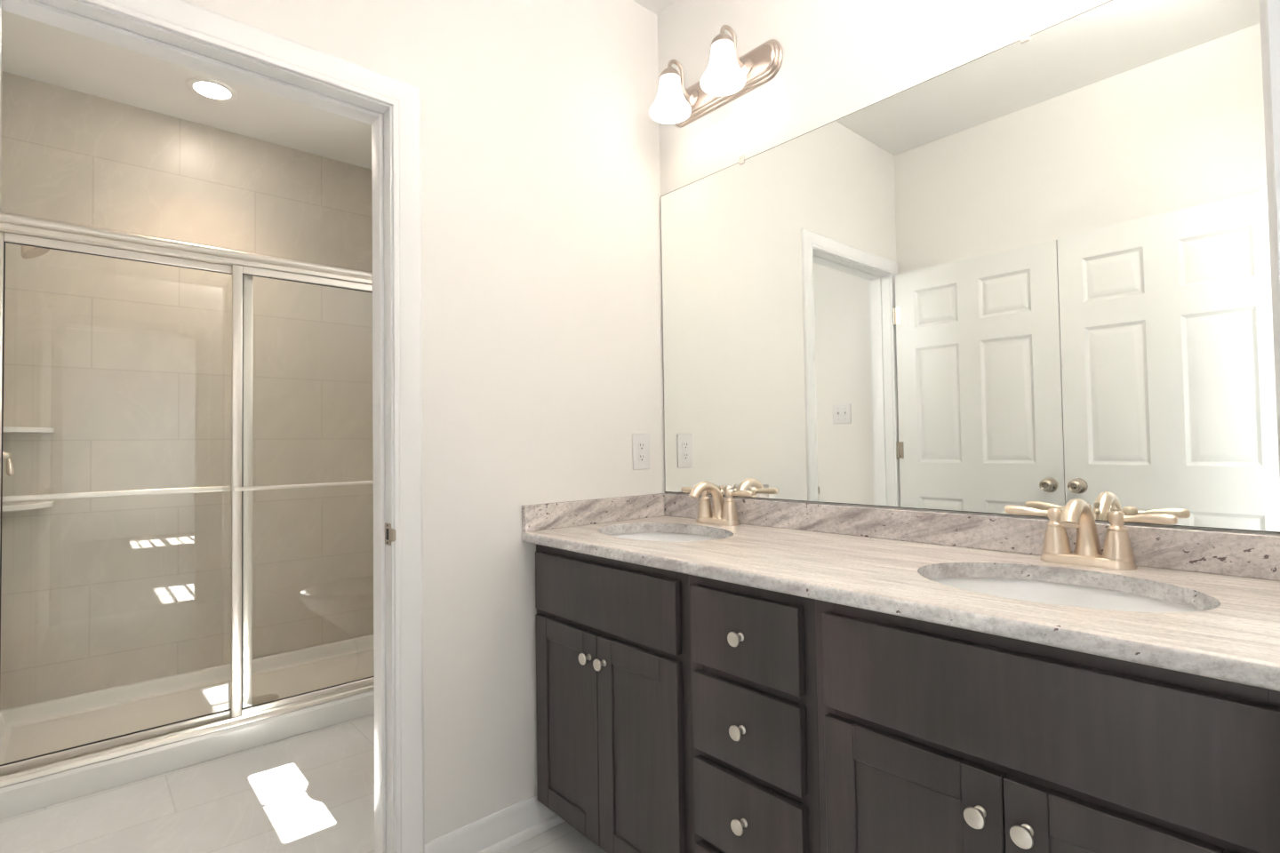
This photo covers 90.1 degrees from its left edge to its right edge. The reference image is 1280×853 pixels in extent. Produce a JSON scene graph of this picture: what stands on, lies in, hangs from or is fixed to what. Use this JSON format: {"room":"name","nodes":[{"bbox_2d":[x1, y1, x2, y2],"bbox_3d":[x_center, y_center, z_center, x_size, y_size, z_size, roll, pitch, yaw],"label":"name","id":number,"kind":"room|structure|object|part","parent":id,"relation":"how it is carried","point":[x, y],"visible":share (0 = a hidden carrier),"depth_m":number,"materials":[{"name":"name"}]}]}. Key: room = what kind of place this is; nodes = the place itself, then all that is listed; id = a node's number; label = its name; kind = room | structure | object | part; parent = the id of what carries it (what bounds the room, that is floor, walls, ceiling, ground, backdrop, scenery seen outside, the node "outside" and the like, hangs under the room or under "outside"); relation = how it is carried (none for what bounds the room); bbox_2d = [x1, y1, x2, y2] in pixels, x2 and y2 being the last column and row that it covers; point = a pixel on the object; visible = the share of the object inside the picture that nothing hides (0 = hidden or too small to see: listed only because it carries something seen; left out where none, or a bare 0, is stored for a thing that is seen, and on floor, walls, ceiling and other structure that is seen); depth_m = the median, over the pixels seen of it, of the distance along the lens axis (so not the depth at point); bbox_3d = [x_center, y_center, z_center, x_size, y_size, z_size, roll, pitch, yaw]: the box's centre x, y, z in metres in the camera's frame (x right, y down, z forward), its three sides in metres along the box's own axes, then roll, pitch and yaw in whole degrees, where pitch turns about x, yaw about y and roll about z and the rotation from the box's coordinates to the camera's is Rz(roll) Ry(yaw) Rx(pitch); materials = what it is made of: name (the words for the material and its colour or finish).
{"room":"bathroom","nodes":[
{"label":"bathroom","id":0,"kind":"room"},
{"bbox_2d":[0,63,2,212],"bbox_3d":[-2.292,-0.169,2.244,0.012,2.544,0.792,1,-2,-42],"label":"wall","id":1,"kind":"structure","parent":0,"point":[1,111],"depth_m":2.53,"materials":[{"name":"tile"}]},
{"bbox_2d":[2,451,14,476],"bbox_3d":[-2.282,0.105,2.287,0.062,0.160,0.160,1,-2,-42],"label":"shower valve","id":2,"kind":"object","parent":1,"relation":"attached to","point":[10,471],"visible":1,"depth_m":2.29,"materials":[{"name":"silver metal"}]},
{"bbox_3d":[-2.280,0.105,2.289,0.045,0.034,0.034,1,-2,-42],"label":"handle","id":3,"kind":"part","parent":2,"relation":"part of","materials":[{"name":"silver metal"}]},
{"bbox_3d":[-2.263,0.141,2.295,0.023,0.073,0.024,1,-2,-42],"label":"lever","id":4,"kind":"part","parent":2,"relation":"part of","materials":[{"name":"silver metal"}]},
{"bbox_2d":[21,245,49,259],"bbox_3d":[-2.257,-0.686,2.333,0.151,0.140,0.088,1,-2,-42],"label":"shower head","id":5,"kind":"object","parent":1,"relation":"attached to","point":[28,252],"visible":0.41,"depth_m":2.34,"materials":[{"name":"silver metal"}]},
{"bbox_2d":[0,232,374,774],"bbox_3d":[-1.465,0.239,2.466,1.485,1.702,0.105,1,-2,-42],"label":"door","id":6,"kind":"structure","parent":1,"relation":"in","point":[4,237],"depth_m":2.40,"materials":[{"name":"silver metal"}]},
{"bbox_2d":[0,212,374,787],"bbox_3d":[-1.464,0.220,2.465,1.523,1.775,0.070,1,-2,-42],"label":"shower door frame","id":7,"kind":"object","parent":1,"relation":"attached to","point":[9,223],"visible":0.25,"depth_m":2.25,"materials":[{"name":"silver metal"}]},
{"bbox_2d":[0,71,373,710],"bbox_3d":[-1.931,-0.096,3.176,1.790,2.650,0.150,1,-2,-42],"label":"wall","id":8,"kind":"structure","parent":0,"point":[129,363],"depth_m":2.89,"materials":[{"name":"tile"}]},
{"bbox_2d":[2,501,54,511],"bbox_3d":[-2.418,0.314,2.515,0.165,0.020,0.165,1,-2,-42],"label":"corner shelf","id":9,"kind":"object","parent":8,"relation":"attached to","point":[11,507],"visible":0.96,"depth_m":2.49,"materials":[{"name":"white plastic"}]},
{"bbox_2d":[3,426,55,432],"bbox_3d":[-2.423,0.014,2.523,0.165,0.020,0.165,1,-2,-42],"label":"corner shelf","id":10,"kind":"object","parent":8,"relation":"attached to","point":[6,429],"visible":0.96,"depth_m":2.49,"materials":[{"name":"white plastic"}]},
{"bbox_2d":[0,713,607,852],"bbox_3d":[-0.703,1.234,1.801,2.000,0.120,3.755,1,-2,-42],"label":"floor","id":11,"kind":"structure","parent":0,"point":[312,792],"depth_m":1.97,"materials":[{"name":"tile"}]},
{"bbox_2d":[0,634,374,820],"bbox_3d":[-1.691,1.160,2.702,1.536,0.104,0.800,1,-2,-42],"label":"shower pan","id":12,"kind":"object","parent":11,"relation":"on","point":[45,727],"visible":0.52,"depth_m":2.55,"materials":[{"name":"white plastic"}]},
{"bbox_2d":[535,544,694,852],"bbox_3d":[0.084,0.745,1.801,0.567,0.834,0.626,1,-2,-42],"label":"sink cabinet","id":13,"kind":"object","parent":11,"relation":"on","point":[613,697],"visible":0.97,"depth_m":1.58,"materials":[{"name":"brown wood"}]},
{"bbox_3d":[-0.197,0.806,1.744,0.020,0.531,0.289,1,-2,-42],"label":"door","id":14,"kind":"part","parent":13,"relation":"part of","materials":[{"name":"brown wood"}]},
{"bbox_3d":[-0.141,0.598,1.649,0.027,0.030,0.030,1,-2,-42],"label":"knob","id":15,"kind":"part","parent":13,"relation":"part of","materials":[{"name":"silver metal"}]},
{"bbox_3d":[-0.100,0.596,1.602,0.027,0.030,0.030,1,-2,-42],"label":"knob","id":16,"kind":"part","parent":13,"relation":"part of","materials":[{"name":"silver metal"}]},
{"bbox_3d":[-0.004,0.797,1.527,0.020,0.531,0.289,1,-2,-42],"label":"door","id":17,"kind":"part","parent":13,"relation":"part of","materials":[{"name":"brown wood"}]},
{"bbox_2d":[521,515,1279,691],"bbox_3d":[0.402,0.298,1.453,0.580,0.030,1.597,1,-2,-42],"label":"countertop","id":18,"kind":"structure","parent":13,"relation":"on","point":[1234,636],"depth_m":1.11,"materials":[{"name":"stone"}]},
{"bbox_2d":[521,493,664,532],"bbox_3d":[-0.129,0.269,2.037,0.558,0.076,0.020,1,-2,-42],"label":"side splash","id":19,"kind":"object","parent":18,"relation":"on","point":[535,517],"visible":1,"depth_m":2.00,"materials":[{"name":"stone"}]},
{"bbox_2d":[609,532,720,541],"bbox_3d":[0.068,0.405,1.817,0.372,0.152,0.480,1,-2,-42],"label":"undermount sink","id":20,"kind":"object","parent":18,"relation":"in","point":[641,536],"visible":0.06,"depth_m":2.00,"materials":[{"name":"white ceramic"}]},
{"bbox_2d":[680,481,752,526],"bbox_3d":[0.208,0.234,1.955,0.155,0.133,0.285,1,-2,-42],"label":"faucet","id":21,"kind":"object","parent":18,"relation":"on","point":[724,514],"visible":1,"depth_m":1.95,"materials":[{"name":"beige metal"}]},
{"bbox_3d":[0.168,0.205,2.055,0.084,0.021,0.019,-2,-2,43],"label":"lever","id":22,"kind":"part","parent":21,"relation":"part of","materials":[{"name":"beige metal"}]},
{"bbox_3d":[0.205,0.240,2.020,0.050,0.092,0.050,1,-2,-42],"label":"handle","id":23,"kind":"part","parent":21,"relation":"part of","materials":[{"name":"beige metal"}]},
{"bbox_3d":[0.208,0.227,1.955,0.155,0.120,0.048,1,-2,-42],"label":"spout","id":24,"kind":"part","parent":21,"relation":"part of","materials":[{"name":"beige metal"}]},
{"bbox_3d":[0.240,0.291,1.981,0.057,0.018,0.159,1,-2,-42],"label":"plate","id":25,"kind":"part","parent":21,"relation":"part of","materials":[{"name":"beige metal"}]},
{"bbox_3d":[0.257,0.237,1.999,0.011,0.107,0.011,-1,-2,-8],"label":"lift rod","id":26,"kind":"part","parent":21,"relation":"part of","materials":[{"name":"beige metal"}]},
{"bbox_3d":[0.273,0.237,1.944,0.050,0.092,0.050,1,-2,-42],"label":"handle","id":27,"kind":"part","parent":21,"relation":"part of","materials":[{"name":"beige metal"}]},
{"bbox_3d":[0.302,0.199,1.905,0.019,0.021,0.084,0,-2,-36],"label":"lever","id":28,"kind":"part","parent":21,"relation":"part of","materials":[{"name":"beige metal"}]},
{"bbox_2d":[929,576,1199,612],"bbox_3d":[0.708,0.376,1.097,0.372,0.152,0.480,1,-2,-42],"label":"undermount sink","id":29,"kind":"object","parent":18,"relation":"in","point":[1043,592],"visible":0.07,"depth_m":1.23,"materials":[{"name":"white ceramic"}]},
{"bbox_2d":[1004,498,1177,570],"bbox_3d":[0.849,0.204,1.234,0.155,0.133,0.285,1,-2,-42],"label":"faucet","id":30,"kind":"object","parent":18,"relation":"on","point":[1117,549],"visible":1,"depth_m":1.23,"materials":[{"name":"beige metal"}]},
{"bbox_3d":[0.808,0.176,1.334,0.084,0.021,0.019,-2,-2,43],"label":"lever","id":31,"kind":"part","parent":30,"relation":"part of","materials":[{"name":"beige metal"}]},
{"bbox_3d":[0.846,0.210,1.299,0.050,0.092,0.050,1,-2,-42],"label":"handle","id":32,"kind":"part","parent":30,"relation":"part of","materials":[{"name":"beige metal"}]},
{"bbox_3d":[0.849,0.198,1.234,0.155,0.120,0.048,1,-2,-42],"label":"spout","id":33,"kind":"part","parent":30,"relation":"part of","materials":[{"name":"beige metal"}]},
{"bbox_3d":[0.880,0.262,1.260,0.057,0.018,0.159,1,-2,-42],"label":"plate","id":34,"kind":"part","parent":30,"relation":"part of","materials":[{"name":"beige metal"}]},
{"bbox_3d":[0.913,0.207,1.223,0.050,0.092,0.050,1,-2,-42],"label":"handle","id":35,"kind":"part","parent":30,"relation":"part of","materials":[{"name":"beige metal"}]},
{"bbox_3d":[0.942,0.170,1.183,0.019,0.021,0.084,0,-2,-36],"label":"lever","id":36,"kind":"part","parent":30,"relation":"part of","materials":[{"name":"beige metal"}]},
{"bbox_2d":[688,575,821,852],"bbox_3d":[0.399,0.731,1.446,0.567,0.834,0.323,1,-2,-42],"label":"drawer cabinet","id":37,"kind":"object","parent":11,"relation":"on","point":[755,735],"visible":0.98,"depth_m":1.26,"materials":[{"name":"brown wood"}]},
{"bbox_3d":[0.380,0.973,1.419,0.452,0.162,0.274,1,-2,-42],"label":"drawer","id":38,"kind":"part","parent":37,"relation":"part of","materials":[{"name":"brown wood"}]},
{"bbox_3d":[0.192,0.423,1.275,0.027,0.030,0.030,1,-2,-42],"label":"knob","id":39,"kind":"part","parent":37,"relation":"part of","materials":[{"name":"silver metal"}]},
{"bbox_3d":[0.195,0.607,1.270,0.027,0.030,0.030,1,-2,-42],"label":"knob","id":40,"kind":"part","parent":37,"relation":"part of","materials":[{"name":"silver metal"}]},
{"bbox_3d":[0.198,0.790,1.265,0.027,0.030,0.030,1,-2,-42],"label":"knob","id":41,"kind":"part","parent":37,"relation":"part of","materials":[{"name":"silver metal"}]},
{"bbox_3d":[0.371,0.424,1.434,0.452,0.164,0.274,1,-2,-42],"label":"drawer","id":42,"kind":"part","parent":37,"relation":"part of","materials":[{"name":"brown wood"}]},
{"bbox_3d":[0.374,0.608,1.429,0.452,0.164,0.274,1,-2,-42],"label":"drawer","id":43,"kind":"part","parent":37,"relation":"part of","materials":[{"name":"brown wood"}]},
{"bbox_3d":[0.377,0.792,1.424,0.452,0.163,0.274,1,-2,-42],"label":"drawer","id":44,"kind":"part","parent":37,"relation":"part of","materials":[{"name":"brown wood"}]},
{"bbox_2d":[815,600,1279,852],"bbox_3d":[0.717,0.716,1.088,0.567,0.834,0.636,1,-2,-42],"label":"sink cabinet","id":45,"kind":"object","parent":11,"relation":"on","point":[933,738],"visible":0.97,"depth_m":0.90,"materials":[{"name":"brown wood"}]},
{"bbox_3d":[0.436,0.777,1.032,0.020,0.531,0.292,1,-2,-42],"label":"door","id":46,"kind":"part","parent":45,"relation":"part of","materials":[{"name":"brown wood"}]},
{"bbox_3d":[0.492,0.569,0.935,0.027,0.030,0.030,1,-2,-42],"label":"knob","id":47,"kind":"part","parent":45,"relation":"part of","materials":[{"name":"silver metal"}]},
{"bbox_3d":[0.534,0.567,0.888,0.027,0.030,0.030,1,-2,-42],"label":"knob","id":48,"kind":"part","parent":45,"relation":"part of","materials":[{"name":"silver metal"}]},
{"bbox_3d":[0.631,0.768,0.812,0.020,0.531,0.292,1,-2,-42],"label":"door","id":49,"kind":"part","parent":45,"relation":"part of","materials":[{"name":"brown wood"}]},
{"bbox_2d":[0,0,677,169],"bbox_3d":[0.248,-1.633,-0.627,3.840,0.150,8.820,1,-2,-42],"label":"ceiling","id":50,"kind":"structure","parent":0,"point":[32,49],"depth_m":2.72,"materials":[{"name":"paint"}]},
{"bbox_2d":[185,77,238,102],"bbox_3d":[-1.822,-1.432,2.723,0.184,0.006,0.184,1,-2,-42],"label":"recessed light","id":51,"kind":"object","parent":50,"relation":"in","point":[210,89],"visible":1,"depth_m":2.71,"materials":[{"name":"paint"}]},
{"bbox_2d":[184,0,664,844],"bbox_3d":[-0.624,-0.155,1.703,1.790,2.650,0.110,1,-2,-42],"label":"wall","id":52,"kind":"structure","parent":0,"point":[542,346],"depth_m":1.84,"materials":[{"name":"beige paint"}]},
{"bbox_2d":[0,0,424,852],"bbox_3d":[-0.934,0.135,1.416,0.875,2.064,0.146,1,-2,-42],"label":"trim","id":53,"kind":"structure","parent":52,"relation":"attached to","point":[183,33],"depth_m":1.62,"materials":[{"name":"white paint"}]},
{"bbox_3d":[-0.634,0.274,1.619,0.059,0.056,0.006,-2,-2,44],"label":"strike plate","id":54,"kind":"part","parent":53,"relation":"part of","materials":[{"name":"silver metal"}]},
{"bbox_2d":[424,794,564,852],"bbox_3d":[-0.389,1.121,1.766,0.418,0.095,0.030,1,-2,-42],"label":"baseboard","id":55,"kind":"structure","parent":52,"relation":"attached to","point":[502,830],"depth_m":1.77,"materials":[{"name":"white paint"}]},
{"bbox_2d":[632,434,649,470],"bbox_3d":[0.005,0.086,2.173,0.077,0.120,0.007,1,-2,-42],"label":"wall outlet","id":56,"kind":"object","parent":52,"relation":"attached to","point":[640,443],"visible":1,"depth_m":2.17,"materials":[{"name":"white plastic"}]},
{"bbox_2d":[638,441,645,450],"bbox_3d":[0.006,0.066,2.171,0.034,0.028,0.002,1,-2,-42],"label":"receptacle","id":57,"kind":"object","parent":56,"relation":"attached to","point":[641,444],"depth_m":2.17,"materials":[{"name":"white plastic"}]},
{"bbox_2d":[638,453,646,462],"bbox_3d":[0.006,0.105,2.170,0.034,0.028,0.002,1,-2,-42],"label":"receptacle","id":58,"kind":"object","parent":56,"relation":"attached to","point":[642,457],"depth_m":2.17,"materials":[{"name":"white plastic"}]},
{"bbox_2d":[657,0,1279,535],"bbox_3d":[1.660,-0.221,0.570,0.120,2.650,8.820,1,-2,-42],"label":"wall","id":59,"kind":"structure","parent":0,"point":[841,58],"depth_m":1.79,"materials":[{"name":"beige paint"}]},
{"bbox_2d":[649,24,783,127],"bbox_3d":[0.194,-1.098,1.990,0.198,0.187,0.460,1,-2,-42],"label":"vanity light","id":60,"kind":"object","parent":59,"relation":"attached to","point":[727,76],"visible":1,"depth_m":1.94,"materials":[{"name":"silver metal"}]},
{"bbox_3d":[0.097,-1.071,2.051,0.043,0.090,0.043,1,-2,-42],"label":"bulb","id":61,"kind":"part","parent":60,"relation":"part of","materials":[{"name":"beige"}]},
{"bbox_3d":[0.097,-1.063,2.050,0.134,0.123,0.134,1,-2,-42],"label":"lamp shade","id":62,"kind":"part","parent":60,"relation":"part of","materials":[{"name":"white glass"}]},
{"bbox_3d":[0.132,-1.125,2.084,0.110,0.126,0.056,1,-2,-42],"label":"arm","id":63,"kind":"part","parent":60,"relation":"part of","materials":[{"name":"silver metal"}]},
{"bbox_3d":[0.244,-1.078,1.885,0.043,0.090,0.043,1,-2,-42],"label":"bulb","id":64,"kind":"part","parent":60,"relation":"part of","materials":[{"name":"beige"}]},
{"bbox_3d":[0.244,-1.070,1.884,0.134,0.123,0.134,1,-2,-42],"label":"lamp shade","id":65,"kind":"part","parent":60,"relation":"part of","materials":[{"name":"white glass"}]},
{"bbox_3d":[0.279,-1.132,1.918,0.110,0.126,0.056,1,-2,-42],"label":"arm","id":66,"kind":"part","parent":60,"relation":"part of","materials":[{"name":"silver metal"}]},
{"bbox_2d":[660,0,1279,533],"bbox_3d":[0.607,-0.324,1.657,0.011,1.060,1.590,1,-2,-42],"label":"wall mirror","id":67,"kind":"object","parent":59,"relation":"attached to","point":[1033,271],"visible":1,"depth_m":1.42,"materials":[{"name":"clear mirror"}]},
{"bbox_2d":[663,493,1279,581],"bbox_3d":[0.611,0.247,1.640,0.020,0.076,1.597,1,-2,-42],"label":"backsplash","id":68,"kind":"structure","parent":59,"relation":"attached to","point":[1253,556],"depth_m":1.42,"materials":[{"name":"stone"}]},
{"bbox_3d":[0.523,-0.207,0.435,1.760,2.650,0.110,1,-2,-42],"label":"wall","id":69,"kind":"structure","parent":0,"visible":0},
{"bbox_2d":[1259,0,1279,482],"bbox_3d":[0.260,0.099,0.189,0.874,2.034,0.146,1,-2,-42],"label":"trim","id":70,"kind":"structure","parent":69,"relation":"attached to","point":[1269,10],"depth_m":0.49,"materials":[{"name":"white paint"}]}
]}

